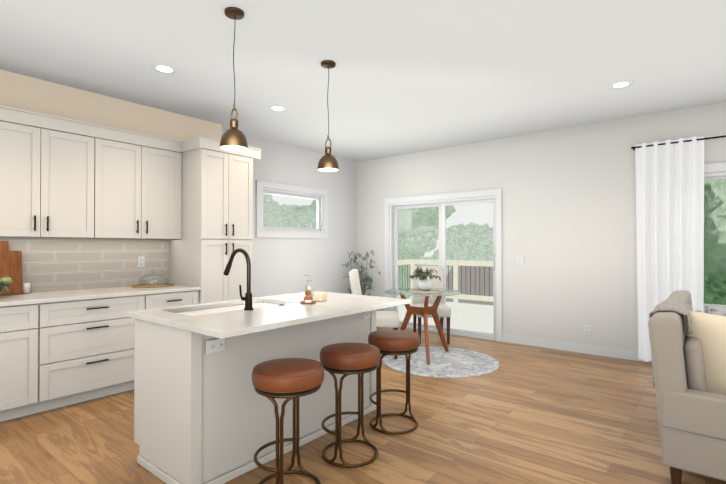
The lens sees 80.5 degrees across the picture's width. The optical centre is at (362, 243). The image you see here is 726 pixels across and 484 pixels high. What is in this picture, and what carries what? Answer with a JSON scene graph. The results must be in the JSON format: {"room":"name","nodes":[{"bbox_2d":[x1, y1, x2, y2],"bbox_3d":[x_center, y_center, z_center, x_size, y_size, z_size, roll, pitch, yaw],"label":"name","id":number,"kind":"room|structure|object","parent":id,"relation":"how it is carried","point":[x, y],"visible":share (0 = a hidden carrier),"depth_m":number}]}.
{"room":"open-plan kitchen","nodes":[
{"label":"open-plan kitchen","id":0,"kind":"room"},
{"bbox_2d":[0,69,221,140],"bbox_3d":[-3.829,-0.080,3.056,0.340,2.845,6.140,0,-1,39],"label":"wall","id":1,"kind":"structure","parent":0,"point":[24,92],"depth_m":4.25},
{"bbox_2d":[0,105,103,240],"bbox_3d":[-2.860,-0.577,3.745,0.298,1.038,0.948,0,-1,39],"label":"upper cabinet","id":2,"kind":"object","parent":1,"relation":"attached to","point":[97,222],"depth_m":3.71},
{"bbox_2d":[104,126,183,240],"bbox_3d":[-2.351,-0.572,4.372,0.298,1.038,0.914,0,-1,39],"label":"upper cabinet","id":3,"kind":"object","parent":1,"relation":"attached to","point":[144,173],"depth_m":4.31},
{"bbox_2d":[222,129,356,297],"bbox_3d":[-1.064,-0.053,6.607,0.160,2.845,2.860,0,-1,39],"label":"wall","id":4,"kind":"structure","parent":0,"point":[281,266],"depth_m":6.69},
{"bbox_2d":[256,180,327,238],"bbox_3d":[-1.079,-0.485,6.546,0.138,0.792,1.425,0,-1,39],"label":"window","id":5,"kind":"structure","parent":4,"relation":"in","point":[259,186],"depth_m":6.48},
{"bbox_2d":[0,327,725,483],"bbox_3d":[0.015,1.383,1.768,7.920,0.100,9.320,0,-1,39],"label":"floor","id":6,"kind":"structure","parent":0,"point":[524,414],"depth_m":3.00},
{"bbox_2d":[0,305,39,421],"bbox_3d":[-3.042,0.904,3.231,0.648,0.882,0.824,0,-1,39],"label":"base cabinet","id":7,"kind":"object","parent":6,"relation":"on","point":[19,324],"depth_m":3.26},
{"bbox_2d":[40,293,155,411],"bbox_3d":[-2.527,0.908,3.866,0.648,0.882,0.938,0,-1,39],"label":"base cabinet","id":8,"kind":"object","parent":6,"relation":"on","point":[87,347],"depth_m":3.61},
{"bbox_2d":[0,285,199,308],"bbox_3d":[-3.077,0.446,3.172,0.673,0.032,3.675,0,-1,39],"label":"countertop","id":9,"kind":"structure","parent":8,"relation":"on","point":[113,290],"depth_m":3.75},
{"bbox_2d":[0,275,11,294],"bbox_3d":[-2.942,0.333,3.350,0.286,0.194,0.300,0,-1,39],"label":"plant","id":10,"kind":"object","parent":9,"relation":"on","point":[5,281],"visible":1,"depth_m":3.39},
{"bbox_2d":[0,241,22,295],"bbox_3d":[-3.091,0.190,3.555,0.124,0.481,0.418,0,-1,39],"label":"cutting board","id":11,"kind":"object","parent":9,"relation":"on","point":[10,264],"visible":0.98,"depth_m":3.64},
{"bbox_2d":[23,283,29,293],"bbox_3d":[-2.960,0.388,3.751,0.080,0.090,0.080,0,-1,39],"label":"candle","id":12,"kind":"object","parent":9,"relation":"on","point":[26,288],"visible":0.69,"depth_m":3.73},
{"bbox_2d":[131,283,173,287],"bbox_3d":[-2.180,0.432,4.458,0.401,0.013,0.401,0,-1,39],"label":"woven trivet","id":13,"kind":"object","parent":9,"relation":"on","point":[148,286],"visible":0.56,"depth_m":4.32},
{"bbox_2d":[137,270,168,285],"bbox_3d":[-2.180,0.345,4.458,0.310,0.158,0.310,0,-1,39],"label":"cake dome","id":14,"kind":"object","parent":13,"relation":"on","point":[153,283],"visible":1,"depth_m":4.45},
{"bbox_2d":[156,289,199,307],"bbox_3d":[-2.100,0.912,4.393,0.648,0.882,0.547,0,-1,39],"label":"base cabinet","id":15,"kind":"object","parent":6,"relation":"on","point":[163,300],"depth_m":4.22},
{"bbox_2d":[168,137,255,302],"bbox_3d":[-1.710,0.135,4.860,0.672,2.444,0.661,0,-1,39],"label":"tall cabinet","id":16,"kind":"object","parent":6,"relation":"on","point":[218,221],"depth_m":4.58},
{"bbox_2d":[127,308,382,483],"bbox_3d":[-0.677,0.902,3.110,0.748,0.882,1.641,0,-1,39],"label":"kitchen island","id":17,"kind":"object","parent":6,"relation":"on","point":[204,413],"depth_m":2.51},
{"bbox_2d":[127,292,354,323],"bbox_3d":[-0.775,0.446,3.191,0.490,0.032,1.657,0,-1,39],"label":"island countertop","id":18,"kind":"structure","parent":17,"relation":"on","point":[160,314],"depth_m":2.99},
{"bbox_2d":[175,300,278,315],"bbox_3d":[-0.901,0.566,2.969,0.424,0.236,0.844,0,-1,39],"label":"sink","id":19,"kind":"object","parent":18,"relation":"in","point":[258,303],"depth_m":3.03},
{"bbox_2d":[163,296,409,339],"bbox_3d":[-0.370,0.443,2.863,0.560,0.032,1.657,0,-1,39],"label":"island countertop","id":20,"kind":"structure","parent":17,"relation":"on","point":[221,325],"depth_m":2.58},
{"bbox_2d":[300,290,315,303],"bbox_3d":[-0.395,0.379,3.087,0.120,0.097,0.120,0,-1,39],"label":"dish","id":21,"kind":"object","parent":20,"relation":"on","point":[308,298],"visible":1,"depth_m":3.07},
{"bbox_2d":[304,275,313,299],"bbox_3d":[-0.413,0.332,3.280,0.068,0.195,0.072,0,-1,39],"label":"soap dispenser","id":22,"kind":"object","parent":20,"relation":"on","point":[311,294],"visible":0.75,"depth_m":3.27},
{"bbox_2d":[315,292,326,301],"bbox_3d":[-0.317,0.398,3.223,0.060,0.062,0.080,0,0,27],"label":"candle","id":23,"kind":"object","parent":20,"relation":"on","point":[320,296],"visible":0.96,"depth_m":3.19},
{"bbox_2d":[252,358,323,483],"bbox_3d":[-0.406,0.997,2.331,0.387,0.679,0.387,0,-1,39],"label":"stool","id":24,"kind":"object","parent":6,"relation":"on","point":[294,379],"visible":1,"depth_m":2.21},
{"bbox_2d":[320,343,380,467],"bbox_3d":[-0.082,1.000,2.737,0.388,0.679,0.388,0,-1,39],"label":"stool","id":25,"kind":"object","parent":6,"relation":"on","point":[346,359],"visible":0.98,"depth_m":2.60},
{"bbox_2d":[342,251,379,295],"bbox_3d":[-0.122,0.738,7.015,0.736,1.267,0.819,0,-1,39],"label":"potted plant","id":26,"kind":"object","parent":6,"relation":"on","point":[366,278],"visible":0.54,"depth_m":7.01},
{"bbox_2d":[368,330,419,433],"bbox_3d":[0.230,1.003,3.193,0.388,0.679,0.388,0,-1,39],"label":"stool","id":27,"kind":"object","parent":6,"relation":"on","point":[395,342],"visible":0.92,"depth_m":3.07},
{"bbox_2d":[382,347,498,377],"bbox_3d":[0.888,1.353,4.987,1.330,0.008,1.330,0,-1,39],"label":"rug","id":28,"kind":"object","parent":6,"relation":"on","point":[457,363],"visible":0.81,"depth_m":4.83},
{"bbox_2d":[349,269,398,358],"bbox_3d":[0.138,0.834,5.254,0.595,1.036,0.470,0,0,2],"label":"dining chair","id":29,"kind":"object","parent":28,"relation":"on","point":[387,319],"visible":0.54,"depth_m":5.03},
{"bbox_2d":[385,288,461,364],"bbox_3d":[0.726,0.962,5.187,0.924,0.776,0.924,0,-1,39],"label":"dining table","id":30,"kind":"object","parent":28,"relation":"on","point":[425,311],"visible":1,"depth_m":5.21},
{"bbox_2d":[409,289,439,292],"bbox_3d":[0.741,0.567,5.177,0.380,0.012,0.380,0,-1,39],"label":"woven placemat","id":31,"kind":"object","parent":30,"relation":"on","point":[421,291],"visible":0.85,"depth_m":5.07},
{"bbox_2d":[408,266,440,290],"bbox_3d":[0.732,0.409,5.193,0.407,0.302,0.340,0,-1,39],"label":"potted plant","id":32,"kind":"object","parent":31,"relation":"on","point":[424,283],"visible":1,"depth_m":5.13},
{"bbox_2d":[411,266,450,343],"bbox_3d":[0.952,0.840,6.055,0.470,1.036,0.595,0,0,-1],"label":"dining chair","id":33,"kind":"object","parent":28,"relation":"on","point":[443,310],"visible":0.48,"depth_m":6.20},
{"bbox_2d":[648,290,725,483],"bbox_3d":[2.527,0.861,2.824,0.948,0.960,1.924,0,-1,39],"label":"armchair","id":34,"kind":"object","parent":6,"relation":"on","point":[688,348],"visible":1,"depth_m":2.31},
{"bbox_2d":[0,0,725,161],"bbox_3d":[0.015,-1.562,1.790,7.920,0.100,9.320,0,-1,39],"label":"ceiling","id":35,"kind":"structure","parent":0,"point":[409,76],"depth_m":3.52},
{"bbox_2d":[152,64,177,73],"bbox_3d":[-1.697,-1.496,3.672,0.203,0.004,0.203,0,-1,33],"label":"recessed light","id":36,"kind":"object","parent":35,"relation":"in","point":[164,69],"depth_m":3.67},
{"bbox_2d":[220,7,247,150],"bbox_3d":[-0.835,-1.054,2.779,0.176,0.899,0.176,0,-1,39],"label":"pendant light","id":37,"kind":"object","parent":35,"relation":"hanging from","point":[233,137],"visible":1,"depth_m":2.75},
{"bbox_2d":[268,105,286,110],"bbox_3d":[-0.936,-1.488,4.710,0.203,0.004,0.203,0,-1,33],"label":"recessed light","id":38,"kind":"object","parent":35,"relation":"in","point":[280,108],"depth_m":4.71},
{"bbox_2d":[318,60,338,171],"bbox_3d":[-0.288,-1.049,3.554,0.176,0.899,0.176,0,-1,39],"label":"pendant light","id":39,"kind":"object","parent":35,"relation":"hanging from","point":[328,162],"visible":1,"depth_m":3.52},
{"bbox_2d":[608,81,633,88],"bbox_3d":[2.423,-1.493,4.029,0.203,0.004,0.203,0,-1,33],"label":"recessed light","id":40,"kind":"object","parent":35,"relation":"in","point":[620,85],"depth_m":4.02},
{"bbox_2d":[357,102,725,350],"bbox_3d":[2.901,-0.062,5.336,7.920,2.845,0.160,0,-1,39],"label":"wall","id":41,"kind":"structure","parent":0,"point":[569,228],"depth_m":5.53},
{"bbox_2d":[385,189,501,341],"bbox_3d":[1.194,0.300,6.681,2.023,2.140,0.157,0,-1,39],"label":"sliding glass door","id":42,"kind":"structure","parent":41,"relation":"attached to","point":[393,241],"depth_m":6.60},
{"bbox_2d":[516,255,524,263],"bbox_3d":[2.140,0.214,5.841,0.116,0.116,0.009,0,-1,39],"label":"light switch","id":43,"kind":"object","parent":41,"relation":"attached to","point":[520,259],"visible":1,"depth_m":5.84},
{"bbox_2d":[502,333,651,362],"bbox_3d":[3.855,1.296,4.440,4.923,0.115,0.014,0,-1,39],"label":"baseboard","id":44,"kind":"structure","parent":41,"relation":"attached to","point":[583,348],"depth_m":5.39},
{"bbox_2d":[584,325,589,334],"bbox_3d":[2.777,1.065,5.318,0.072,0.116,0.008,0,-1,39],"label":"outlet","id":45,"kind":"object","parent":41,"relation":"attached to","point":[586,329],"visible":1,"depth_m":5.31},
{"bbox_2d":[631,135,725,361],"bbox_3d":[4.149,0.086,4.124,2.665,2.470,0.143,0,-1,39],"label":"curtain","id":46,"kind":"object","parent":41,"relation":"hanging from","point":[670,210],"visible":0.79,"depth_m":4.74},
{"bbox_2d":[704,162,725,312],"bbox_3d":[4.290,-0.024,4.152,2.430,1.670,0.168,0,-1,39],"label":"window","id":47,"kind":"structure","parent":41,"relation":"in","point":[714,176],"depth_m":4.56},
{"label":"outside","id":48,"kind":"structure","parent":0,"visible":0},
{"bbox_2d":[398,299,492,333],"bbox_3d":[1.666,1.556,8.810,3.910,0.250,3.680,0,-1,39],"label":"deck","id":49,"kind":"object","parent":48,"point":[466,321],"depth_m":8.32},
{"bbox_2d":[398,259,412,298],"bbox_3d":[0.155,0.920,9.976,0.140,1.040,3.510,0,-1,39],"label":"railing","id":50,"kind":"object","parent":49,"relation":"on","point":[401,261],"depth_m":11.21},
{"bbox_2d":[413,259,492,302],"bbox_3d":[2.768,0.922,10.217,3.895,1.040,0.155,0,-1,39],"label":"railing","id":51,"kind":"object","parent":49,"relation":"on","point":[456,263],"depth_m":10.50},
{"bbox_2d":[446,266,492,305],"bbox_3d":[7.472,2.253,18.891,7.400,2.820,8.000,0,-1,39],"label":"roof","id":52,"kind":"structure","parent":48,"point":[479,289],"depth_m":19.30},
{"label":"lawn","id":53,"kind":"structure","parent":0,"visible":0},
{"bbox_2d":[263,179,725,304],"bbox_3d":[7.163,0.871,27.771,35.689,13.019,32.866,0,-1,39],"label":"trees","id":54,"kind":"object","parent":53,"relation":"on","point":[711,226],"depth_m":19.39}
]}

